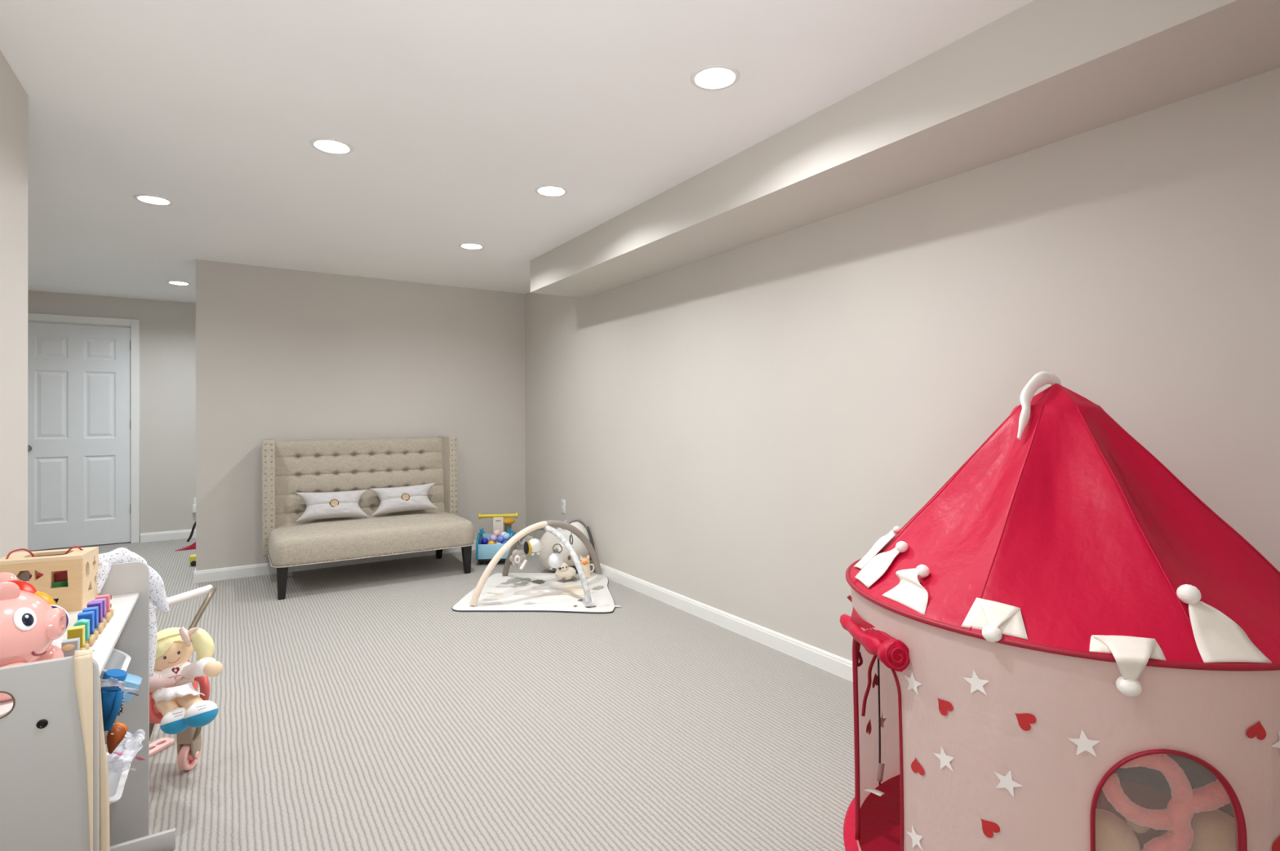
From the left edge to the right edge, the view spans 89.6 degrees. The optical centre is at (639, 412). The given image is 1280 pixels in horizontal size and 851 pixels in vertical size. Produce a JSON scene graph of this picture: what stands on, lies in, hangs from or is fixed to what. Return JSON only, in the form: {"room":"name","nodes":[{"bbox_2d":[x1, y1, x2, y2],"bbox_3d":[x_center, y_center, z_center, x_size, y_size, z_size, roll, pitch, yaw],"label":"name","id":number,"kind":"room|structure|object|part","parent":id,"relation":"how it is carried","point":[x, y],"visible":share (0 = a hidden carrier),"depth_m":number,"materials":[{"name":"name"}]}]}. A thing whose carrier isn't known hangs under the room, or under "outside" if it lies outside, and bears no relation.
{"room":"children's room","nodes":[
{"label":"children's room","id":0,"kind":"room"},
{"bbox_2d":[0,50,27,559],"bbox_3d":[-1.175,0.029,0.628,0.120,2.327,3.827,0,0,-33],"label":"wall","id":1,"kind":"structure","parent":0,"point":[13,96],"depth_m":2.11,"materials":[{"name":"beige paint"}]},
{"bbox_2d":[73,649,110,850],"bbox_3d":[-0.934,0.604,1.099,0.044,0.407,0.037,0,0,-33],"label":"board","id":2,"kind":"object","parent":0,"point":[82,660],"visible":1,"depth_m":1.08,"materials":[{"name":"beige wood"}]},
{"bbox_2d":[27,290,195,542],"bbox_3d":[-5.001,0.083,6.080,3.650,2.327,0.120,0,0,-33],"label":"wall","id":3,"kind":"structure","parent":0,"point":[167,329],"depth_m":6.25,"materials":[{"name":"beige paint"}]},
{"bbox_2d":[27,313,139,551],"bbox_3d":[-5.186,0.184,5.931,0.930,2.125,0.170,0,0,-33],"label":"door","id":4,"kind":"structure","parent":3,"relation":"in","point":[83,380],"depth_m":5.94,"materials":[{"name":"white paint"}]},
{"bbox_3d":[-5.434,0.326,5.706,0.062,0.062,0.062,0,0,-33],"label":"knob","id":5,"kind":"part","parent":4,"relation":"part of","materials":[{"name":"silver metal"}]},
{"bbox_2d":[140,528,195,542],"bbox_3d":[-4.093,1.202,6.573,1.592,0.086,0.014,0,0,-33],"label":"baseboard","id":6,"kind":"structure","parent":3,"relation":"attached to","point":[184,534],"depth_m":6.25,"materials":[{"name":"white paint"}]},
{"bbox_3d":[-4.382,0.905,6.393,0.072,0.116,0.009,0,0,-33],"label":"wall outlet","id":7,"kind":"object","parent":3,"relation":"attached to","visible":0},
{"bbox_2d":[192,504,195,513],"bbox_3d":[-4.388,0.955,6.363,0.050,0.080,0.035,0,0,-33],"label":"night light","id":8,"kind":"object","parent":7,"relation":"attached to","point":[193,505],"visible":0.54,"depth_m":6.34,"materials":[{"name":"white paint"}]},
{"bbox_2d":[195,259,525,571],"bbox_3d":[-2.164,0.064,5.370,2.528,2.327,0.120,0,0,-33],"label":"wall","id":9,"kind":"structure","parent":0,"point":[282,354],"depth_m":5.16,"materials":[{"name":"beige paint"}]},
{"bbox_2d":[193,538,524,583],"bbox_3d":[-2.128,1.184,5.304,2.541,0.086,0.014,0,0,-33],"label":"baseboard","id":10,"kind":"structure","parent":9,"relation":"attached to","point":[250,571],"depth_m":4.87,"materials":[{"name":"white paint"}]},
{"bbox_2d":[30,537,854,850],"bbox_3d":[-1.648,1.236,2.304,5.213,0.060,10.079,0,0,-33],"label":"floor","id":11,"kind":"structure","parent":0,"point":[358,711],"depth_m":2.46,"materials":[{"name":"carpet"}]},
{"bbox_2d":[0,561,175,850],"bbox_3d":[-1.291,0.807,1.363,0.464,0.783,0.868,0,0,-33],"label":"organizer","id":12,"kind":"object","parent":11,"relation":"on","point":[44,795],"visible":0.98,"depth_m":1.07,"materials":[{"name":"white wood"}]},
{"bbox_2d":[0,572,70,702],"bbox_3d":[-1.148,0.397,1.141,0.206,0.203,0.172,0,0,-33],"label":"toy piggy","id":13,"kind":"object","parent":12,"relation":"on","point":[30,620],"visible":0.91,"depth_m":1.14,"materials":[{"name":"pink plastic"}]},
{"bbox_2d":[0,546,98,612],"bbox_3d":[-1.516,0.424,1.650,0.172,0.159,0.122,0,0,-25],"label":"shape sorter","id":14,"kind":"object","parent":12,"relation":"on","point":[81,564],"visible":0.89,"depth_m":1.62,"materials":[{"name":"brown wood"}]},
{"bbox_3d":[-1.556,0.360,1.618,0.010,0.033,0.058,0,0,29],"label":"rope handle","id":15,"kind":"part","parent":14,"relation":"part of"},
{"bbox_2d":[29,573,44,579],"bbox_3d":[-1.528,0.455,1.643,0.036,0.080,0.036,-1,0,34],"label":"block","id":16,"kind":"object","parent":14,"relation":"in","point":[37,575],"visible":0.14,"depth_m":1.63,"materials":[{"name":"paint"}]},
{"bbox_3d":[-1.492,0.437,1.598,0.172,0.131,0.008,0,0,-25],"label":"panel","id":17,"kind":"part","parent":14,"relation":"part of","materials":[{"name":"brown wood"}]},
{"bbox_3d":[-1.543,0.438,1.700,0.164,0.131,0.008,0,0,-25],"label":"panel","id":18,"kind":"part","parent":14,"relation":"part of","materials":[{"name":"brown wood"}]},
{"bbox_3d":[-1.516,0.368,1.650,0.172,0.008,0.122,0,0,-25],"label":"panel","id":19,"kind":"part","parent":14,"relation":"part of","materials":[{"name":"brown wood"}]},
{"bbox_2d":[51,580,68,602],"bbox_3d":[-1.466,0.462,1.629,0.012,0.066,0.050,-1,0,40],"label":"block","id":20,"kind":"object","parent":14,"relation":"in","point":[64,583],"visible":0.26,"depth_m":1.62,"materials":[{"name":"paint"}]},
{"bbox_2d":[53,570,67,582],"bbox_3d":[-1.476,0.452,1.661,0.050,0.085,0.035,0,0,-38],"label":"block","id":21,"kind":"object","parent":14,"relation":"in","point":[58,575],"visible":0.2,"depth_m":1.64,"materials":[{"name":"paint"}]},
{"bbox_3d":[-1.482,0.363,1.686,0.040,0.024,0.005,0,0,-36],"label":"rope handle","id":22,"kind":"part","parent":14,"relation":"part of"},
{"bbox_3d":[-1.443,0.437,1.688,0.008,0.131,0.114,0,0,-25],"label":"panel","id":23,"kind":"part","parent":14,"relation":"part of","materials":[{"name":"brown wood"}]},
{"bbox_3d":[-1.090,0.803,0.989,0.399,0.783,0.015,0,0,-33],"label":"panel","id":24,"kind":"part","parent":12,"relation":"part of","materials":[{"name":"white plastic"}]},
{"bbox_2d":[0,592,138,715],"bbox_3d":[-1.330,0.506,1.343,0.378,0.012,0.835,0,0,-33],"label":"shelf","id":25,"kind":"object","parent":12,"relation":"attached to","point":[122,604],"depth_m":1.48,"materials":[{"name":"white laminate"}]},
{"bbox_2d":[61,594,113,656],"bbox_3d":[-1.227,0.470,1.433,0.045,0.059,0.364,0,0,-31],"label":"toy xylophone","id":26,"kind":"object","parent":12,"relation":"on","point":[93,619],"visible":0.92,"depth_m":1.40,"materials":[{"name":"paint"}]},
{"bbox_2d":[99,648,130,684],"bbox_3d":[-1.429,0.658,1.637,0.202,0.187,0.183,0,0,-33],"label":"storage bin","id":27,"kind":"object","parent":12,"relation":"in","point":[117,660],"visible":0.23,"depth_m":1.73,"materials":[{"name":"white plastic"}]},
{"bbox_2d":[100,669,127,688],"bbox_3d":[-1.308,0.672,1.599,0.056,0.061,0.047,0,0,-10],"label":"bottle","id":28,"kind":"object","parent":27,"relation":"in","point":[112,677],"visible":0.67,"depth_m":1.59,"materials":[{"name":"blue plastic"}]},
{"bbox_2d":[120,673,142,702],"bbox_3d":[-1.359,0.720,1.688,0.085,0.077,0.060,0,0,-33],"label":"plastic box","id":29,"kind":"object","parent":27,"relation":"in","point":[131,683],"visible":0.47,"depth_m":1.68,"materials":[{"name":"plastic"}]},
{"bbox_2d":[106,752,130,804],"bbox_3d":[-1.261,0.829,1.393,0.236,0.214,0.218,0,0,-33],"label":"storage bin","id":30,"kind":"object","parent":12,"relation":"in","point":[118,766],"visible":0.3,"depth_m":1.50,"materials":[{"name":"white plastic"}]},
{"bbox_3d":[-1.114,0.750,1.368,0.067,0.069,0.106,0,0,-33],"label":"plastic bag","id":31,"kind":"object","parent":30,"relation":"on","visible":0},
{"bbox_2d":[106,721,127,754],"bbox_3d":[-1.082,0.673,1.333,0.033,0.059,0.026,0,0,-33],"label":"case","id":32,"kind":"object","parent":31,"relation":"on","point":[117,733],"visible":0.98,"depth_m":1.32,"materials":[{"name":"orange plastic"}]},
{"bbox_3d":[-1.151,0.747,1.440,0.071,0.042,0.107,0,0,-33],"label":"plastic bag","id":33,"kind":"object","parent":31,"relation":"on","visible":0},
{"bbox_2d":[113,752,146,760],"bbox_3d":[-1.146,0.773,1.445,0.018,0.065,0.091,0,0,-6],"label":"strip","id":34,"kind":"object","parent":33,"relation":"in","point":[140,758],"visible":1,"depth_m":1.46,"materials":[{"name":"plastic"}]},
{"bbox_2d":[105,744,132,780],"bbox_3d":[-1.436,0.929,1.625,0.236,0.214,0.198,0,0,-33],"label":"storage bin","id":35,"kind":"object","parent":12,"relation":"in","point":[128,757],"visible":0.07,"depth_m":1.74,"materials":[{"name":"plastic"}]},
{"bbox_2d":[95,547,169,676],"bbox_3d":[-1.438,0.570,1.817,0.061,0.380,0.180,0,0,29],"label":"blanket","id":36,"kind":"object","parent":12,"relation":"hanging from","point":[157,597],"visible":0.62,"depth_m":1.85,"materials":[{"name":"white fabric"}]},
{"bbox_3d":[-1.126,0.599,1.390,0.068,0.111,0.196,0,0,-33],"label":"plastic bag","id":37,"kind":"object","parent":12,"relation":"in","visible":0},
{"bbox_2d":[100,686,124,731],"bbox_3d":[-1.091,0.611,1.331,0.044,0.085,0.055,0,0,-33],"label":"pouch","id":38,"kind":"object","parent":37,"relation":"in","point":[112,697],"visible":0.97,"depth_m":1.32,"materials":[{"name":"blue fabric"}]},
{"bbox_2d":[149,737,174,756],"bbox_3d":[-1.736,1.199,2.284,0.064,0.010,0.153,0,0,11],"label":"plate","id":39,"kind":"object","parent":11,"relation":"on","point":[157,746],"visible":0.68,"depth_m":2.31,"materials":[{"name":"plastic"}]},
{"bbox_2d":[149,585,216,771],"bbox_3d":[-1.632,0.938,2.258,0.244,0.536,0.503,0,0,-33],"label":"stroller","id":40,"kind":"object","parent":11,"relation":"on","point":[188,742],"visible":0.48,"depth_m":2.15,"materials":[{"name":"plastic"}]},
{"bbox_2d":[149,626,222,734],"bbox_3d":[-1.444,0.843,2.047,0.403,0.294,0.163,-1,0,37],"label":"doll","id":41,"kind":"object","parent":40,"relation":"on","point":[181,708],"visible":0.86,"depth_m":2.05,"materials":[{"name":"fabric"}]},
{"bbox_2d":[174,521,195,551],"bbox_3d":[-4.015,1.097,5.850,0.340,0.286,0.060,0,0,-33],"label":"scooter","id":42,"kind":"object","parent":11,"relation":"on","point":[193,546],"visible":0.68,"depth_m":5.81,"materials":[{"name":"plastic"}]},
{"bbox_3d":[-4.038,1.064,5.835,0.112,0.220,0.019,0,0,-33],"label":"handle","id":43,"kind":"part","parent":42,"relation":"part of","materials":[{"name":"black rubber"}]},
{"bbox_2d":[189,554,195,566],"bbox_3d":[-3.546,1.191,5.199,0.145,0.085,0.090,0,0,-33],"label":"toy car","id":44,"kind":"object","parent":11,"relation":"on","point":[192,557],"visible":0.44,"depth_m":5.14,"materials":[{"name":"plastic"}]},
{"bbox_2d":[262,435,474,599],"bbox_3d":[-2.027,0.713,4.826,1.380,1.022,0.826,0,0,-33],"label":"settee","id":45,"kind":"object","parent":11,"relation":"on","point":[290,468],"visible":0.78,"depth_m":4.80,"materials":[{"name":"beige fabric"}]},
{"bbox_3d":[-2.337,1.110,4.211,0.068,0.222,0.060,0,0,-33],"label":"leg","id":46,"kind":"part","parent":45,"relation":"part of","materials":[{"name":"black wood"}]},
{"bbox_2d":[295,489,369,521],"bbox_3d":[-2.289,0.695,4.804,0.507,0.216,0.153,0,0,-33],"label":"throw pillow","id":47,"kind":"object","parent":45,"relation":"on","point":[322,505],"visible":1,"depth_m":4.75,"materials":[{"name":"grey fabric"}]},
{"bbox_3d":[-2.187,0.540,5.087,1.223,0.652,0.208,0,0,-33],"label":"backrest","id":48,"kind":"part","parent":45,"relation":"part of","materials":[{"name":"beige fabric"}]},
{"bbox_3d":[-1.984,0.906,4.791,1.343,0.202,0.720,0,0,-33],"label":"seat","id":49,"kind":"part","parent":45,"relation":"part of","materials":[{"name":"beige fabric"}]},
{"bbox_2d":[369,483,437,515],"bbox_3d":[-1.859,0.686,5.087,0.509,0.220,0.154,0,0,-31],"label":"throw pillow","id":50,"kind":"object","parent":45,"relation":"on","point":[393,500],"visible":1,"depth_m":5.03,"materials":[{"name":"grey fabric"}]},
{"bbox_3d":[-1.674,1.114,5.378,0.068,0.222,0.078,0,0,-33],"label":"leg","id":51,"kind":"part","parent":45,"relation":"part of","materials":[{"name":"black wood"}]},
{"bbox_3d":[-1.315,1.109,4.879,0.068,0.222,0.060,0,0,-33],"label":"leg","id":52,"kind":"part","parent":45,"relation":"part of","materials":[{"name":"black wood"}]},
{"bbox_2d":[475,512,518,564],"bbox_3d":[-1.178,1.038,5.291,0.330,0.368,0.345,0,0,-7],"label":"wagon","id":53,"kind":"object","parent":11,"relation":"on","point":[484,553],"visible":0.67,"depth_m":5.21,"materials":[{"name":"teal paint"}]},
{"bbox_3d":[-1.312,1.085,5.274,0.016,0.185,0.340,0,0,-7],"label":"panel","id":54,"kind":"part","parent":53,"relation":"part of","materials":[{"name":"teal paint"}]},
{"bbox_2d":[480,537,488,544],"bbox_3d":[-1.247,1.045,5.181,0.061,0.061,0.061,0,0,-33],"label":"ball","id":55,"kind":"object","parent":53,"relation":"in","point":[484,541],"visible":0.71,"depth_m":5.16,"materials":[{"name":"paint"}]},
{"bbox_2d":[487,541,494,544],"bbox_3d":[-1.194,1.065,5.172,0.061,0.061,0.061,0,0,-33],"label":"ball","id":56,"kind":"object","parent":53,"relation":"in","point":[489,542],"visible":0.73,"depth_m":5.15,"materials":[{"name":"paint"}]},
{"bbox_2d":[489,534,497,542],"bbox_3d":[-1.192,1.030,5.243,0.061,0.061,0.061,0,0,-33],"label":"ball","id":57,"kind":"object","parent":53,"relation":"in","point":[493,538],"visible":0.86,"depth_m":5.22,"materials":[{"name":"paint"}]},
{"bbox_3d":[-1.158,1.111,5.126,0.256,0.116,0.014,0,0,-7],"label":"panel","id":58,"kind":"part","parent":53,"relation":"part of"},
{"bbox_2d":[493,529,500,537],"bbox_3d":[-1.180,1.002,5.310,0.061,0.061,0.061,0,0,-33],"label":"ball","id":59,"kind":"object","parent":53,"relation":"in","point":[496,532],"visible":0.76,"depth_m":5.29,"materials":[{"name":"paint"}]},
{"bbox_3d":[-1.196,1.102,5.453,0.256,0.138,0.012,0,0,-7],"label":"panel","id":60,"kind":"part","parent":53,"relation":"part of","materials":[{"name":"blue plastic"}]},
{"bbox_3d":[-1.195,1.026,5.436,0.084,0.275,0.018,0,0,-7],"label":"handle post","id":61,"kind":"part","parent":53,"relation":"part of","materials":[{"name":"beige wood"}]},
{"bbox_2d":[497,535,504,542],"bbox_3d":[-1.131,1.035,5.240,0.061,0.061,0.061,0,0,-33],"label":"ball","id":62,"kind":"object","parent":53,"relation":"in","point":[500,539],"visible":0.88,"depth_m":5.22,"materials":[{"name":"paint"}]},
{"bbox_2d":[502,533,510,540],"bbox_3d":[-1.083,1.014,5.241,0.061,0.061,0.061,0,0,-33],"label":"ball","id":63,"kind":"object","parent":53,"relation":"in","point":[506,536],"visible":1,"depth_m":5.22,"materials":[{"name":"paint"}]},
{"bbox_2d":[503,518,515,533],"bbox_3d":[-1.181,1.088,5.767,0.130,0.275,0.110,0,0,-33],"label":"toy","id":64,"kind":"object","parent":53,"relation":"in","point":[507,522],"visible":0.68,"depth_m":5.74,"materials":[{"name":"yellow paint"}]},
{"bbox_3d":[-1.181,1.115,5.767,0.110,0.220,0.110,0,0,-33],"label":"stem","id":65,"kind":"part","parent":64,"relation":"part of","materials":[{"name":"plastic"}]},
{"bbox_3d":[-1.182,0.980,5.768,0.130,0.060,0.100,0,0,-33],"label":"seat","id":66,"kind":"part","parent":64,"relation":"part of","materials":[{"name":"yellow paint"}]},
{"bbox_2d":[452,520,621,613],"bbox_3d":[-0.620,0.971,4.357,1.048,0.485,0.958,0,0,3],"label":"play gym","id":67,"kind":"object","parent":11,"relation":"on","point":[504,592],"visible":0.96,"depth_m":4.18,"materials":[{"name":"white fabric"}]},
{"bbox_2d":[509,540,527,570],"bbox_3d":[-0.836,0.985,4.460,0.118,0.202,0.070,0,0,22],"label":"toy","id":68,"kind":"object","parent":67,"relation":"hanging from","point":[517,557],"visible":0.99,"depth_m":4.45,"materials":[{"name":"grey fabric"}]},
{"bbox_2d":[524,533,542,555],"bbox_3d":[-0.725,0.902,4.398,0.126,0.148,0.090,0,0,-33],"label":"bird","id":69,"kind":"object","parent":67,"relation":"hanging from","point":[535,545],"visible":1,"depth_m":4.37},
{"bbox_2d":[547,543,564,569],"bbox_3d":[-0.554,0.965,4.293,0.121,0.174,0.102,0,0,-33],"label":"ball","id":70,"kind":"object","parent":67,"relation":"hanging from","point":[555,560],"visible":1,"depth_m":4.27,"materials":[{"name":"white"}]},
{"bbox_2d":[555,563,576,582],"bbox_3d":[-0.528,1.131,4.581,0.158,0.130,0.124,0,0,-33],"label":"lamb","id":71,"kind":"object","parent":67,"relation":"on","point":[566,573],"visible":0.83,"depth_m":4.53},
{"bbox_2d":[568,532,573,545],"bbox_3d":[-0.478,0.882,4.486,0.011,0.086,0.069,0,0,-24],"label":"ring","id":72,"kind":"object","parent":67,"relation":"hanging from","point":[571,544],"visible":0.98,"depth_m":4.48,"materials":[{"name":"grey plastic"}]},
{"bbox_2d":[578,554,594,578],"bbox_3d":[-0.394,1.114,4.671,0.086,0.160,0.103,-1,0,37],"label":"toy","id":73,"kind":"object","parent":67,"relation":"on","point":[585,562],"visible":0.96,"depth_m":4.64,"materials":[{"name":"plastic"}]},
{"bbox_2d":[537,518,595,573],"bbox_3d":[-0.562,1.009,4.876,0.370,0.415,0.370,0,0,-33],"label":"lounger","id":74,"kind":"object","parent":11,"relation":"on","point":[548,540],"visible":0.57,"depth_m":4.80,"materials":[{"name":"beige fabric"}]},
{"bbox_3d":[-0.653,1.052,4.907,0.250,0.320,0.220,0,0,-33],"label":"seat","id":75,"kind":"part","parent":74,"relation":"part of","materials":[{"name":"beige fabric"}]},
{"bbox_2d":[556,520,589,566],"bbox_3d":[-0.516,1.001,4.888,0.250,0.369,0.340,0,0,-33],"label":"hood","id":76,"kind":"object","parent":74,"relation":"attached to","point":[580,548],"depth_m":4.76,"materials":[{"name":"grey fabric"}]},
{"bbox_2d":[839,371,1279,850],"bbox_3d":[1.071,0.543,1.658,1.088,1.289,1.068,0,0,-33],"label":"tent","id":77,"kind":"object","parent":11,"relation":"on","point":[1064,611],"visible":0.98,"depth_m":1.34,"materials":[{"name":"red fabric"}]},
{"bbox_3d":[1.081,0.820,1.662,1.020,0.724,1.020,0,0,-33],"label":"wall panel","id":78,"kind":"part","parent":77,"relation":"part of","materials":[{"name":"pink fabric"}]},
{"bbox_2d":[1095,808,1149,850],"bbox_3d":[0.917,0.988,1.270,0.202,0.402,0.162,0,0,19],"label":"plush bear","id":79,"kind":"object","parent":77,"relation":"in","point":[1113,833],"visible":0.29,"depth_m":1.26},
{"bbox_2d":[1097,781,1234,850],"bbox_3d":[1.207,0.974,1.463,0.272,0.400,0.240,-1,0,34],"label":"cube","id":80,"kind":"object","parent":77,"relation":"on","point":[1146,797],"visible":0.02,"depth_m":1.40,"materials":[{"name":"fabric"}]},
{"bbox_2d":[1113,754,1231,804],"bbox_3d":[1.193,0.770,1.473,0.314,0.071,0.314,-1,0,34],"label":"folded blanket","id":81,"kind":"object","parent":80,"relation":"on","point":[1198,776],"visible":0.06,"depth_m":1.36,"materials":[{"name":"fabric"}]},
{"bbox_2d":[1158,809,1235,850],"bbox_3d":[1.101,0.978,1.215,0.202,0.415,0.170,0,0,19],"label":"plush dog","id":82,"kind":"object","parent":77,"relation":"on","point":[1215,830],"visible":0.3,"depth_m":1.22},
{"bbox_2d":[1102,754,1230,850],"bbox_3d":[1.016,0.775,1.228,0.248,0.267,0.060,0,0,8],"label":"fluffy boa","id":83,"kind":"object","parent":82,"relation":"on","point":[1185,802],"visible":0.85,"depth_m":1.22,"materials":[{"name":"pink fabric"}]},
{"bbox_2d":[0,0,1034,302],"bbox_3d":[-1.660,-1.131,2.319,5.213,0.020,10.079,0,0,-33],"label":"ceiling","id":84,"kind":"structure","parent":0,"point":[452,113],"depth_m":2.42,"materials":[{"name":"paint"}]},
{"bbox_2d":[133,194,173,205],"bbox_3d":[-2.545,-1.136,3.374,0.166,0.058,0.166,0,0,-33],"label":"recessed light","id":85,"kind":"object","parent":84,"relation":"in","point":[150,199],"visible":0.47,"depth_m":3.41,"materials":[{"name":"white paint"}]},
{"bbox_2d":[166,280,191,285],"bbox_3d":[-3.901,-1.116,5.452,0.166,0.058,0.166,0,0,-33],"label":"recessed light","id":86,"kind":"object","parent":84,"relation":"in","point":[174,282],"visible":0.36,"depth_m":5.49,"materials":[{"name":"white paint"}]},
{"bbox_2d":[310,137,353,155],"bbox_3d":[-1.299,-1.146,2.718,0.166,0.058,0.166,0,0,-33],"label":"recessed light","id":87,"kind":"object","parent":84,"relation":"in","point":[332,146],"visible":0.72,"depth_m":2.76,"materials":[{"name":"white paint"}]},
{"bbox_2d":[458,243,484,249],"bbox_3d":[-1.128,-1.137,4.319,0.166,0.058,0.166,0,0,-33],"label":"recessed light","id":88,"kind":"object","parent":84,"relation":"in","point":[465,246],"visible":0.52,"depth_m":4.37,"materials":[{"name":"white paint"}]},
{"bbox_2d":[534,185,568,196],"bbox_3d":[-0.450,-1.147,3.269,0.166,0.058,0.166,0,0,-33],"label":"recessed light","id":89,"kind":"object","parent":84,"relation":"in","point":[544,190],"visible":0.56,"depth_m":3.31,"materials":[{"name":"white paint"}]},
{"bbox_2d":[690,64,739,90],"bbox_3d":[0.254,-1.158,2.182,0.166,0.058,0.166,0,0,-33],"label":"recessed light","id":90,"kind":"object","parent":84,"relation":"in","point":[713,77],"visible":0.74,"depth_m":2.22,"materials":[{"name":"white paint"}]},
{"bbox_2d":[578,563,591,578],"bbox_3d":[-0.398,1.142,4.665,0.086,0.105,0.086,0,0,-33],"label":"cup","id":91,"kind":"object","parent":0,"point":[586,566],"depth_m":4.63,"materials":[{"name":"beige fabric"}]},
{"bbox_2d":[524,67,1279,661],"bbox_3d":[-0.073,0.039,4.562,0.120,2.347,7.999,0,0,-33],"label":"wall","id":92,"kind":"structure","parent":0,"point":[731,432],"depth_m":2.66,"materials":[{"name":"beige paint"}]},
{"bbox_2d":[561,499,565,514],"bbox_3d":[-0.632,0.780,5.316,0.009,0.116,0.072,0,0,-33],"label":"wall outlet","id":93,"kind":"object","parent":92,"relation":"attached to","point":[563,501],"visible":1,"depth_m":5.30,"materials":[{"name":"white paint"}]},
{"bbox_2d":[524,535,853,682],"bbox_3d":[0.455,1.161,3.618,0.014,0.086,5.616,0,0,-33],"label":"baseboard","id":94,"kind":"structure","parent":92,"relation":"attached to","point":[830,663],"depth_m":3.47,"materials":[{"name":"white paint"}]},
{"bbox_2d":[529,0,1279,298],"bbox_3d":[0.579,-1.012,3.006,0.462,0.232,4.417,0,0,-33],"label":"beam","id":95,"kind":"structure","parent":0,"point":[1043,73],"depth_m":2.09,"materials":[{"name":"beige paint"}]}
]}

